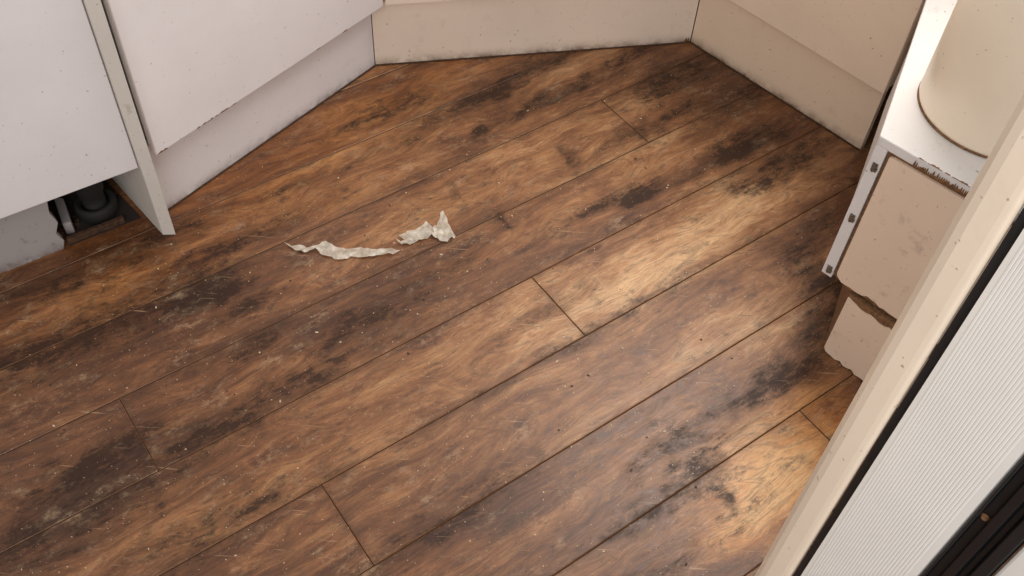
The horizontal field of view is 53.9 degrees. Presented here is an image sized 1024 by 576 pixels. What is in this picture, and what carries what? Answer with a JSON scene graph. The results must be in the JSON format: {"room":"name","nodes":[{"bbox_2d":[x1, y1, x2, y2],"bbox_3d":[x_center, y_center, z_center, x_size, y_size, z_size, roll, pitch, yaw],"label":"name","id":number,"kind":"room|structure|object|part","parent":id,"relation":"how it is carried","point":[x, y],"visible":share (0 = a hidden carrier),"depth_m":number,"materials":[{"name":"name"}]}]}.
{"room":"kitchen","nodes":[
{"label":"kitchen","id":0,"kind":"room"},
{"bbox_2d":[0,0,1023,575],"bbox_3d":[-0.273,-0.019,1.941,7.931,0.002,3.074,-27,57,-23],"label":"floor","id":1,"kind":"structure","parent":0,"point":[760,230],"depth_m":1.84,"materials":[{"name":"brown wood"}]},
{"bbox_2d":[0,0,174,273],"bbox_3d":[-1.050,-0.440,1.656,0.622,0.905,0.575,-26,57,-22],"label":"base cabinet","id":2,"kind":"object","parent":1,"relation":"on","point":[70,124],"visible":1,"depth_m":1.72,"materials":[{"name":"white wood"}]},
{"bbox_3d":[-0.924,-0.319,1.477,0.597,0.679,0.018,-26,57,-22],"label":"door","id":3,"kind":"part","parent":2,"relation":"part of","materials":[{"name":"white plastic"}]},
{"bbox_3d":[-0.833,-0.535,1.768,0.020,0.870,0.538,-34,60,-27],"label":"panel","id":4,"kind":"part","parent":2,"relation":"part of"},
{"bbox_2d":[101,0,382,208],"bbox_3d":[-0.522,-0.698,1.896,0.693,0.905,0.571,-26,57,-22],"label":"base cabinet","id":5,"kind":"object","parent":1,"relation":"on","point":[209,82],"visible":0.79,"depth_m":1.95,"materials":[{"name":"white wood"}]},
{"bbox_2d":[284,210,454,258],"bbox_3d":[-0.280,-0.094,1.992,0.331,0.011,0.087,-12,52,-13],"label":"strip","id":6,"kind":"object","parent":1,"relation":"on","point":[442,230],"visible":1,"depth_m":1.99,"materials":[{"name":"white paper"}]},
{"bbox_2d":[33,100,734,566],"bbox_3d":[-0.170,-0.022,1.947,1.245,0.002,1.183,4,51,0],"label":"crumbs","id":7,"kind":"object","parent":1,"relation":"on","point":[604,100],"visible":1,"depth_m":1.85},
{"bbox_2d":[168,41,858,210],"bbox_3d":[0.000,-0.389,2.255,1.492,0.004,0.420,-6,51,-8],"label":"trim","id":8,"kind":"structure","parent":1,"relation":"on","point":[704,51],"depth_m":2.34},
{"bbox_2d":[371,0,698,63],"bbox_3d":[0.224,-0.963,2.153,1.164,0.905,0.362,-7,52,-9],"label":"base cabinet","id":9,"kind":"object","parent":1,"relation":"on","point":[403,30],"visible":0.9,"depth_m":2.34,"materials":[{"name":"laminate"}]},
{"bbox_3d":[0.092,-0.876,1.989,0.723,0.682,0.018,-6,51,-8],"label":"door","id":10,"kind":"part","parent":9,"relation":"part of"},
{"bbox_2d":[691,0,925,148],"bbox_3d":[0.783,-0.859,2.099,0.573,0.905,0.577,38,58,25],"label":"base cabinet","id":11,"kind":"object","parent":1,"relation":"on","point":[836,62],"visible":0.98,"depth_m":2.19,"materials":[{"name":"laminate"}]},
{"bbox_3d":[0.624,-0.764,1.927,0.018,0.682,0.488,-34,60,-26],"label":"door","id":12,"kind":"part","parent":11,"relation":"part of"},
{"bbox_2d":[755,93,1023,575],"bbox_3d":[0.354,-0.087,0.705,0.036,2.050,0.129,33,56,22],"label":"frame post","id":13,"kind":"object","parent":1,"relation":"on","point":[995,198],"visible":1,"depth_m":0.78,"materials":[{"name":"beige paint"}]},
{"bbox_2d":[793,207,1023,575],"bbox_3d":[0.364,-0.068,0.690,0.009,2.050,0.075,32,56,21],"label":"rubber gap","id":14,"kind":"object","parent":13,"relation":"attached to","point":[1017,227],"visible":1,"depth_m":0.81,"materials":[{"name":"black rubber"}]},
{"bbox_2d":[801,229,1023,575],"bbox_3d":[0.378,-0.011,0.643,0.050,2.050,0.095,-13,53,-13],"label":"door","id":15,"kind":"structure","parent":13,"relation":"attached to","point":[962,433],"depth_m":0.80,"materials":[{"name":"white plastic"}]},
{"bbox_2d":[920,455,1023,575],"bbox_3d":[0.398,0.033,0.609,0.056,2.050,0.044,-33,59,-26],"label":"door track","id":16,"kind":"object","parent":15,"relation":"attached to","point":[980,547],"visible":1,"depth_m":0.78,"materials":[{"name":"black metal"}]},
{"bbox_2d":[981,513,989,520],"bbox_3d":[0.369,0.179,0.786,0.002,0.007,0.007,-34,60,-27],"label":"screw","id":17,"kind":"object","parent":16,"relation":"attached to","point":[984,517],"visible":1,"depth_m":0.79,"materials":[{"name":"brown metal"}]},
{"bbox_2d":[822,0,1023,407],"bbox_3d":[1.032,-0.216,1.857,0.727,0.488,1.287,24,53,15],"label":"base cabinet","id":18,"kind":"object","parent":1,"relation":"on","point":[913,183],"visible":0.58,"depth_m":1.62,"materials":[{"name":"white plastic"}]},
{"bbox_3d":[0.817,0.083,1.505,0.688,0.290,0.005,38,58,25],"label":"panel","id":19,"kind":"part","parent":18,"relation":"part of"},
{"bbox_2d":[917,0,1023,158],"bbox_3d":[0.766,-0.393,1.437,0.248,0.364,0.248,4,51,0],"label":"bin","id":20,"kind":"object","parent":18,"relation":"on","point":[972,83],"visible":0.88,"depth_m":1.45,"materials":[{"name":"beige plastic"}]},
{"bbox_2d":[994,546,1023,575],"bbox_3d":[0.444,0.090,0.565,0.099,2.050,0.139,-24,56,-21],"label":"frame edge","id":21,"kind":"object","parent":1,"relation":"on","point":[1014,566],"visible":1,"depth_m":0.77,"materials":[{"name":"white plastic"}]}
]}

